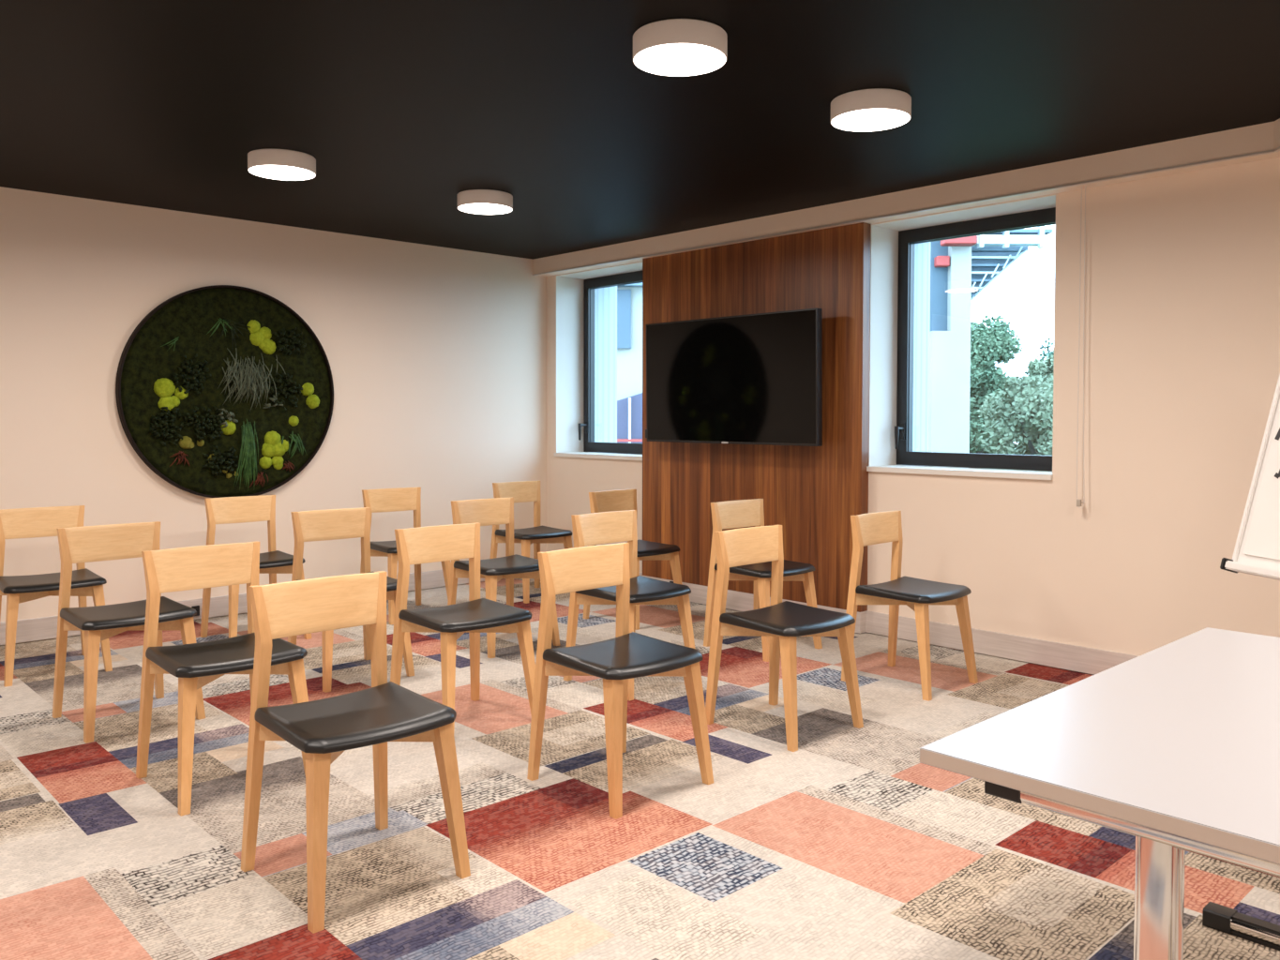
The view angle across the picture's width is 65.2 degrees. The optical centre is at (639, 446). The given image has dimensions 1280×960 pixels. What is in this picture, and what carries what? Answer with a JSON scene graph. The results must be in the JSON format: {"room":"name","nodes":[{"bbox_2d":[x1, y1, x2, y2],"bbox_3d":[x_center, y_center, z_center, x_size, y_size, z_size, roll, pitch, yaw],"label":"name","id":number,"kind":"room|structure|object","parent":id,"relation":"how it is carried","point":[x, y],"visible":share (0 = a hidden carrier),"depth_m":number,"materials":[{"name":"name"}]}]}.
{"room":"seminar room","nodes":[
{"label":"seminar room","id":0,"kind":"room"},
{"bbox_2d":[0,186,546,646],"bbox_3d":[-3.174,-0.177,6.038,7.160,2.544,0.200,-1,2,-43],"label":"wall","id":1,"kind":"structure","parent":0,"point":[436,355],"depth_m":6.66,"materials":[{"name":"paint"}]},
{"bbox_2d":[191,605,199,617],"bbox_3d":[-2.779,1.030,6.271,0.048,0.064,0.026,-1,2,-43],"label":"power socket","id":2,"kind":"object","parent":1,"relation":"attached to","point":[197,608],"visible":0.69,"depth_m":6.27,"materials":[{"name":"black plastic"}]},
{"bbox_2d":[115,285,333,497],"bbox_3d":[-2.583,-0.344,6.376,1.360,1.360,0.110,-1,2,-43],"label":"disc","id":3,"kind":"object","parent":1,"relation":"attached to","point":[221,391],"visible":1,"depth_m":6.34,"materials":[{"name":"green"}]},
{"bbox_2d":[153,377,175,397],"bbox_3d":[-2.888,-0.356,6.095,0.128,0.126,0.053,-1,2,-43],"label":"moss cushion","id":4,"kind":"object","parent":3,"relation":"on","point":[163,387],"depth_m":6.08,"materials":[{"name":"plant"}]},
{"bbox_2d":[157,396,174,412],"bbox_3d":[-2.883,-0.261,6.108,0.105,0.106,0.044,-1,2,-43],"label":"moss cushion","id":5,"kind":"object","parent":3,"relation":"on","point":[163,402],"depth_m":6.09,"materials":[{"name":"plant"}]},
{"bbox_2d":[171,395,180,406],"bbox_3d":[-2.856,-0.278,6.140,0.076,0.076,0.035,-1,2,-43],"label":"moss cushion","id":6,"kind":"object","parent":3,"relation":"on","point":[175,399],"depth_m":6.14,"materials":[{"name":"plant"}]},
{"bbox_2d":[174,386,188,399],"bbox_3d":[-2.823,-0.331,6.167,0.091,0.088,0.039,-1,2,-43],"label":"moss cushion","id":7,"kind":"object","parent":3,"relation":"on","point":[180,392],"depth_m":6.15,"materials":[{"name":"plant"}]},
{"bbox_2d":[179,436,192,449],"bbox_3d":[-2.806,-0.026,6.193,0.083,0.084,0.038,-1,2,-43],"label":"moss cushion","id":8,"kind":"object","parent":3,"relation":"on","point":[185,442],"depth_m":6.18,"materials":[{"name":"plant"}]},
{"bbox_2d":[196,439,204,446],"bbox_3d":[-2.745,-0.024,6.260,0.048,0.047,0.024,-1,2,-43],"label":"moss cushion","id":9,"kind":"object","parent":3,"relation":"on","point":[199,443],"depth_m":6.25,"materials":[{"name":"plant"}]},
{"bbox_2d":[220,420,236,435],"bbox_3d":[-2.613,-0.122,6.368,0.096,0.100,0.043,-1,2,-43],"label":"moss cushion","id":10,"kind":"object","parent":3,"relation":"on","point":[227,427],"depth_m":6.35,"materials":[{"name":"plant"}]},
{"bbox_2d":[246,319,260,333],"bbox_3d":[-2.491,-0.773,6.463,0.094,0.098,0.042,-1,2,-43],"label":"moss cushion","id":11,"kind":"object","parent":3,"relation":"on","point":[253,326],"depth_m":6.45,"materials":[{"name":"plant"}]},
{"bbox_2d":[249,331,264,346],"bbox_3d":[-2.471,-0.703,6.481,0.105,0.109,0.046,-1,2,-43],"label":"moss cushion","id":12,"kind":"object","parent":3,"relation":"on","point":[256,338],"depth_m":6.46,"materials":[{"name":"plant"}]},
{"bbox_2d":[258,338,269,349],"bbox_3d":[-2.442,-0.674,6.513,0.094,0.094,0.042,-1,2,-43],"label":"moss cushion","id":13,"kind":"object","parent":3,"relation":"on","point":[263,343],"depth_m":6.50,"materials":[{"name":"plant"}]},
{"bbox_2d":[258,456,271,468],"bbox_3d":[-2.441,0.104,6.540,0.085,0.087,0.038,-1,2,-43],"label":"moss cushion","id":14,"kind":"object","parent":3,"relation":"on","point":[264,462],"depth_m":6.53,"materials":[{"name":"green plant"}]},
{"bbox_2d":[259,326,271,339],"bbox_3d":[-2.438,-0.734,6.515,0.098,0.096,0.041,-1,2,-43],"label":"moss cushion","id":15,"kind":"object","parent":3,"relation":"on","point":[265,332],"depth_m":6.50,"materials":[{"name":"plant"}]},
{"bbox_2d":[261,442,274,457],"bbox_3d":[-2.420,0.019,6.552,0.110,0.108,0.046,-1,2,-43],"label":"moss cushion","id":16,"kind":"object","parent":3,"relation":"on","point":[267,448],"depth_m":6.53,"materials":[{"name":"green plant"}]},
{"bbox_2d":[261,339,276,354],"bbox_3d":[-2.419,-0.651,6.532,0.107,0.105,0.045,-1,2,-43],"label":"moss cushion","id":17,"kind":"object","parent":3,"relation":"on","point":[268,346],"depth_m":6.52,"materials":[{"name":"plant"}]},
{"bbox_2d":[264,430,281,445],"bbox_3d":[-2.402,-0.049,6.564,0.114,0.116,0.050,-1,2,-43],"label":"moss cushion","id":18,"kind":"object","parent":3,"relation":"on","point":[271,437],"depth_m":6.55,"materials":[{"name":"plant"}]},
{"bbox_2d":[271,456,283,465],"bbox_3d":[-2.385,0.093,6.595,0.085,0.083,0.036,-1,2,-43],"label":"moss cushion","id":19,"kind":"object","parent":3,"relation":"on","point":[276,460],"depth_m":6.58,"materials":[{"name":"green plant"}]},
{"bbox_2d":[273,464,283,469],"bbox_3d":[-2.382,0.122,6.602,0.064,0.063,0.030,-1,2,-43],"label":"moss cushion","id":20,"kind":"object","parent":3,"relation":"on","point":[276,466],"depth_m":6.59,"materials":[{"name":"green plant"}]},
{"bbox_2d":[273,442,285,456],"bbox_3d":[-2.380,0.018,6.588,0.111,0.118,0.050,-1,2,-43],"label":"moss cushion","id":21,"kind":"object","parent":3,"relation":"on","point":[278,447],"depth_m":6.58,"materials":[{"name":"green plant"}]},
{"bbox_2d":[280,439,288,451],"bbox_3d":[-2.353,-0.004,6.619,0.089,0.088,0.040,-1,2,-43],"label":"moss cushion","id":22,"kind":"object","parent":3,"relation":"on","point":[284,444],"depth_m":6.61,"materials":[{"name":"green plant"}]},
{"bbox_2d":[288,415,299,426],"bbox_3d":[-2.303,-0.171,6.666,0.073,0.072,0.033,-1,2,-43],"label":"moss cushion","id":23,"kind":"object","parent":3,"relation":"on","point":[293,420],"depth_m":6.66,"materials":[{"name":"plant"}]},
{"bbox_2d":[301,382,314,396],"bbox_3d":[-2.228,-0.386,6.723,0.095,0.094,0.043,-1,2,-43],"label":"moss cushion","id":24,"kind":"object","parent":3,"relation":"on","point":[307,388],"depth_m":6.71,"materials":[{"name":"plant"}]},
{"bbox_2d":[305,394,319,408],"bbox_3d":[-2.200,-0.304,6.752,0.098,0.099,0.043,-1,2,-43],"label":"moss cushion","id":25,"kind":"object","parent":3,"relation":"on","point":[312,401],"depth_m":6.74,"materials":[{"name":"plant"}]},
{"bbox_2d":[0,570,484,645],"bbox_3d":[-3.167,1.030,5.935,6.584,0.127,0.015,-1,2,-43],"label":"baseboard","id":26,"kind":"structure","parent":1,"relation":"attached to","point":[41,628],"depth_m":6.29,"materials":[{"name":"white wood"}]},
{"bbox_2d":[0,578,1279,959],"bbox_3d":[-0.356,1.192,2.964,6.600,0.001,8.200,-1,2,-43],"label":"floor","id":27,"kind":"structure","parent":0,"point":[845,845],"depth_m":3.09,"materials":[{"name":"carpet"}]},
{"bbox_2d":[0,505,112,687],"bbox_3d":[-2.981,0.722,5.051,0.462,0.806,0.484,-1,2,-41],"label":"dining chair","id":28,"kind":"object","parent":27,"relation":"on","point":[15,523],"visible":0.91,"depth_m":5.05,"materials":[{"name":"brown wood"}]},
{"bbox_2d":[52,521,205,743],"bbox_3d":[-2.171,0.748,4.237,0.484,0.806,0.462,2,2,45],"label":"dining chair","id":29,"kind":"object","parent":27,"relation":"on","point":[97,543],"visible":0.91,"depth_m":4.23,"materials":[{"name":"brown wood"}]},
{"bbox_2d":[135,541,308,816],"bbox_3d":[-1.462,0.770,3.523,0.462,0.806,0.484,-1,2,-43],"label":"dining chair","id":30,"kind":"object","parent":27,"relation":"on","point":[195,666],"visible":0.88,"depth_m":3.52,"materials":[{"name":"brown wood"}]},
{"bbox_2d":[200,495,311,639],"bbox_3d":[-2.223,0.702,5.778,0.462,0.806,0.484,-1,2,-43],"label":"dining chair","id":31,"kind":"object","parent":27,"relation":"on","point":[225,510],"visible":0.56,"depth_m":5.80,"materials":[{"name":"brown wood"}]},
{"bbox_2d":[287,507,414,692],"bbox_3d":[-1.442,0.728,4.962,0.462,0.806,0.484,-1,2,-41],"label":"dining chair","id":32,"kind":"object","parent":27,"relation":"on","point":[330,524],"visible":0.5,"depth_m":5.03,"materials":[{"name":"brown wood"}]},
{"bbox_2d":[240,571,470,933],"bbox_3d":[-0.801,0.793,2.797,0.462,0.806,0.484,-1,2,-43],"label":"dining chair","id":33,"kind":"object","parent":27,"relation":"on","point":[379,715],"visible":1,"depth_m":2.79,"materials":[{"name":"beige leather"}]},
{"bbox_2d":[360,486,450,624],"bbox_3d":[-1.512,0.683,6.481,0.462,0.806,0.484,-1,2,-41],"label":"dining chair","id":34,"kind":"object","parent":27,"relation":"on","point":[398,499],"visible":0.59,"depth_m":6.55,"materials":[{"name":"brown wood"}]},
{"bbox_2d":[390,522,535,733],"bbox_3d":[-0.741,0.751,4.210,0.462,0.806,0.484,-1,2,-43],"label":"dining chair","id":35,"kind":"object","parent":27,"relation":"on","point":[441,543],"visible":1,"depth_m":4.21,"materials":[{"name":"brown wood"}]},
{"bbox_2d":[447,496,559,658],"bbox_3d":[-0.775,0.710,5.624,0.462,0.806,0.484,-1,2,-42],"label":"dining chair","id":36,"kind":"object","parent":27,"relation":"on","point":[497,511],"visible":0.76,"depth_m":5.64,"materials":[{"name":"brown wood"}]},
{"bbox_2d":[489,481,572,603],"bbox_3d":[-0.771,0.663,7.186,0.462,0.806,0.484,-1,2,-43],"label":"dining chair","id":37,"kind":"object","parent":27,"relation":"on","point":[521,491],"visible":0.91,"depth_m":7.19,"materials":[{"name":"brown wood"}]},
{"bbox_2d":[527,542,713,819],"bbox_3d":[-0.070,0.773,3.507,0.462,0.806,0.484,-1,2,-43],"label":"dining chair","id":38,"kind":"object","parent":27,"relation":"on","point":[621,658],"visible":1,"depth_m":3.50,"materials":[{"name":"brown wood"}]},
{"bbox_2d":[563,510,694,700],"bbox_3d":[-0.042,0.734,4.839,0.462,0.806,0.484,-2,2,-44],"label":"dining chair","id":39,"kind":"object","parent":27,"relation":"on","point":[616,526],"visible":0.8,"depth_m":4.84,"materials":[{"name":"brown wood"}]},
{"bbox_2d":[582,488,682,630],"bbox_3d":[-0.034,0.690,6.342,0.484,0.806,0.462,2,2,43],"label":"dining chair","id":40,"kind":"object","parent":27,"relation":"on","point":[620,500],"visible":0.59,"depth_m":6.35,"materials":[{"name":"brown wood"}]},
{"bbox_2d":[703,498,822,662],"bbox_3d":[0.682,0.714,5.561,0.462,0.806,0.484,-1,2,-42],"label":"dining chair","id":41,"kind":"object","parent":27,"relation":"on","point":[741,513],"visible":0.72,"depth_m":5.56,"materials":[{"name":"brown wood"}]},
{"bbox_2d":[705,525,863,752],"bbox_3d":[0.597,0.756,4.149,0.462,0.806,0.484,-1,2,-43],"label":"dining chair","id":42,"kind":"object","parent":27,"relation":"on","point":[782,622],"visible":1,"depth_m":4.15,"materials":[{"name":"brown wood"}]},
{"bbox_2d":[841,510,978,701],"bbox_3d":[1.306,0.737,4.845,0.462,0.806,0.484,-2,2,-44],"label":"dining chair","id":43,"kind":"object","parent":27,"relation":"on","point":[868,529],"visible":1,"depth_m":4.84,"materials":[{"name":"brown wood"}]},
{"bbox_2d":[919,627,1279,959],"bbox_3d":[1.201,0.857,1.871,1.385,0.740,0.700,-1,2,-43],"label":"conference table","id":44,"kind":"object","parent":27,"relation":"on","point":[1174,746],"visible":1,"depth_m":1.61,"materials":[{"name":"white laminate"}]},
{"bbox_2d":[1219,373,1279,580],"bbox_3d":[2.129,0.299,2.814,0.814,1.803,0.706,0,2,-11],"label":"flip chart","id":45,"kind":"object","parent":27,"relation":"on","point":[1257,550],"visible":0.75,"depth_m":3.06,"materials":[{"name":"white paper"}]},
{"bbox_2d":[1224,560,1279,580],"bbox_3d":[1.901,0.380,2.770,0.057,0.037,0.688,0,2,-11],"label":"tray","id":46,"kind":"object","parent":45,"relation":"on","point":[1270,569],"depth_m":3.00,"materials":[{"name":"white metal"}]},
{"bbox_2d":[0,0,1279,259],"bbox_3d":[-0.292,-1.452,2.941,7.160,0.200,8.600,-1,2,-43],"label":"ceiling","id":47,"kind":"structure","parent":0,"point":[402,108],"depth_m":4.01,"materials":[{"name":"black paint"}]},
{"bbox_2d":[247,148,316,180],"bbox_3d":[-1.743,-1.373,4.880,0.314,0.078,0.314,-1,2,-43],"label":"ceiling light","id":48,"kind":"object","parent":47,"relation":"attached to","point":[272,163],"visible":1,"depth_m":4.78,"materials":[{"name":"white plastic"}]},
{"bbox_2d":[248,165,315,180],"bbox_3d":[-1.743,-1.336,4.881,0.305,0.005,0.305,-1,2,-43],"label":"diffuser","id":49,"kind":"object","parent":48,"relation":"attached to","point":[272,172],"depth_m":4.86,"materials":[{"name":"white plastic"}]},
{"bbox_2d":[457,189,512,214],"bbox_3d":[-0.884,-1.396,5.719,0.314,0.078,0.314,-1,2,-43],"label":"ceiling light","id":50,"kind":"object","parent":47,"relation":"attached to","point":[481,202],"visible":1,"depth_m":5.61,"materials":[{"name":"white plastic"}]},
{"bbox_2d":[457,203,511,214],"bbox_3d":[-0.884,-1.359,5.720,0.305,0.005,0.305,-1,2,-43],"label":"diffuser","id":51,"kind":"object","parent":50,"relation":"attached to","point":[473,208],"depth_m":5.70,"materials":[{"name":"white plastic"}]},
{"bbox_2d":[632,18,727,76],"bbox_3d":[0.133,-1.323,3.330,0.314,0.078,0.314,-1,2,-43],"label":"ceiling light","id":52,"kind":"object","parent":47,"relation":"attached to","point":[670,47],"visible":1,"depth_m":3.24,"materials":[{"name":"white plastic"}]},
{"bbox_2d":[633,43,725,75],"bbox_3d":[0.133,-1.287,3.331,0.305,0.005,0.305,-1,2,-43],"label":"diffuser","id":53,"kind":"object","parent":52,"relation":"attached to","point":[665,59],"depth_m":3.31,"materials":[{"name":"white plastic"}]},
{"bbox_2d":[830,88,911,131],"bbox_3d":[0.920,-1.342,3.998,0.314,0.078,0.314,-1,2,-43],"label":"ceiling light","id":54,"kind":"object","parent":47,"relation":"attached to","point":[871,109],"visible":1,"depth_m":3.90,"materials":[{"name":"white plastic"}]},
{"bbox_2d":[831,108,909,131],"bbox_3d":[0.920,-1.305,4.000,0.305,0.005,0.305,-1,2,-43],"label":"diffuser","id":55,"kind":"object","parent":54,"relation":"attached to","point":[845,119],"depth_m":3.98,"materials":[{"name":"white plastic"}]},
{"bbox_2d":[593,241,930,466],"bbox_3d":[2.009,0.057,5.980,0.300,4.700,10.000,-1,2,-43],"label":"wall","id":56,"kind":"structure","parent":0,"point":[605,298],"depth_m":8.35,"materials":[{"name":"concrete"}]},
{"bbox_2d":[546,156,1279,675],"bbox_3d":[2.180,-0.145,5.311,0.360,2.544,8.200,-1,2,-43],"label":"wall","id":57,"kind":"structure","parent":0,"point":[1182,315],"depth_m":4.90,"materials":[{"name":"paint"}]},
{"bbox_2d":[553,271,642,460],"bbox_3d":[-0.178,-0.638,7.783,0.377,1.450,1.108,-1,2,-43],"label":"window","id":58,"kind":"structure","parent":57,"relation":"in","point":[604,450],"depth_m":8.19,"materials":[{"name":"black metal"}]},
{"bbox_2d":[642,222,870,612],"bbox_3d":[0.685,-0.188,6.580,0.071,2.286,1.876,-1,2,-43],"label":"wood panel","id":59,"kind":"object","parent":57,"relation":"attached to","point":[814,492],"visible":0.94,"depth_m":6.29,"materials":[{"name":"brown wood"}]},
{"bbox_2d":[645,307,822,446],"bbox_3d":[0.591,-0.429,6.493,0.160,0.814,1.486,-3,3,-43],"label":"television","id":60,"kind":"object","parent":59,"relation":"attached to","point":[748,379],"visible":1,"depth_m":6.35,"materials":[{"name":"black plastic"}]},
{"bbox_2d":[639,572,1138,675],"bbox_3d":[2.020,1.062,5.198,0.074,0.127,8.200,-1,2,-43],"label":"baseboard","id":61,"kind":"structure","parent":57,"relation":"attached to","point":[1046,653],"depth_m":5.39,"materials":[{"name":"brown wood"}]},
{"bbox_2d":[532,120,1279,276],"bbox_3d":[0.968,-1.381,6.198,0.142,0.130,5.190,-1,2,-43],"label":"trim","id":62,"kind":"structure","parent":57,"relation":"attached to","point":[1255,143],"depth_m":5.30,"materials":[{"name":"paint"}]},
{"bbox_2d":[866,207,1055,480],"bbox_3d":[1.856,-0.570,5.624,0.377,1.450,1.108,-1,2,-43],"label":"window","id":63,"kind":"structure","parent":57,"relation":"in","point":[971,463],"depth_m":5.88,"materials":[{"name":"black metal"}]},
{"bbox_2d":[1076,185,1085,508],"bbox_3d":[2.205,-0.490,4.967,0.063,1.595,0.042,-1,2,-43],"label":"blind cord","id":64,"kind":"object","parent":57,"relation":"attached to","point":[1078,502],"visible":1,"depth_m":4.95,"materials":[{"name":"beige plastic"}]},
{"bbox_2d":[1273,118,1279,154],"bbox_3d":[3.603,-1.283,3.049,0.626,0.130,3.010,-1,2,-43],"label":"trim","id":65,"kind":"structure","parent":57,"relation":"attached to","point":[1276,143],"depth_m":4.24,"materials":[{"name":"paint"}]},
{"label":"outside","id":66,"kind":"structure","parent":0,"visible":0},
{"bbox_2d":[971,225,1052,304],"bbox_3d":[8.122,-4.154,24.101,1.760,2.030,4.550,0,2,0],"label":"roof","id":67,"kind":"structure","parent":66,"point":[993,255],"depth_m":22.17,"materials":[{"name":"grey metal"}]},
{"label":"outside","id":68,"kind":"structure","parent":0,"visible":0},
{"bbox_3d":[21.794,1.446,43.210,79.200,0.200,100.000,-1,2,-43],"label":"ground","id":69,"kind":"structure","parent":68,"visible":0},
{"bbox_2d":[617,282,642,454],"bbox_3d":[-1.207,-1.385,20.712,5.600,6.700,2.500,0,2,0],"label":"concrete building","id":70,"kind":"structure","parent":69,"relation":"on","point":[629,296],"depth_m":19.84,"materials":[{"name":"white concrete"}]},
{"bbox_2d":[928,235,977,467],"bbox_3d":[6.767,-1.819,22.370,0.940,7.500,1.550,0,2,0],"label":"pillar","id":71,"kind":"object","parent":69,"relation":"on","point":[950,259],"visible":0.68,"depth_m":21.96,"materials":[{"name":"white concrete"}]},
{"bbox_2d":[969,361,1011,468],"bbox_3d":[9.672,-0.465,29.320,2.406,4.426,2.675,1,2,27],"label":"tree","id":72,"kind":"object","parent":69,"relation":"on","point":[992,381],"visible":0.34,"depth_m":28.73,"materials":[{"name":"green plant"}]},
{"bbox_2d":[970,315,1022,454],"bbox_3d":[11.412,-1.454,34.397,4.025,6.100,3.620,-1,2,-43],"label":"tree","id":73,"kind":"object","parent":69,"relation":"on","point":[995,343],"visible":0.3,"depth_m":33.61,"materials":[{"name":"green plant"}]},
{"bbox_2d":[976,372,1053,471],"bbox_3d":[10.386,-0.080,25.873,3.156,3.865,2.845,-1,2,-33],"label":"tree","id":74,"kind":"object","parent":69,"relation":"on","point":[1021,420],"visible":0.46,"depth_m":25.50,"materials":[{"name":"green plant"}]},
{"bbox_2d":[1016,354,1054,445],"bbox_3d":[12.890,-0.671,31.596,2.059,4.711,2.123,-1,2,-43],"label":"tree","id":75,"kind":"object","parent":69,"relation":"on","point":[1046,367],"visible":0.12,"depth_m":31.22,"materials":[{"name":"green plant"}]},
{"bbox_2d":[1022,337,1054,409],"bbox_3d":[15.828,-1.370,35.775,4.889,5.869,4.273,0,2,5],"label":"tree","id":76,"kind":"object","parent":69,"relation":"on","point":[1049,353],"visible":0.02,"depth_m":36.51,"materials":[{"name":"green plant"}]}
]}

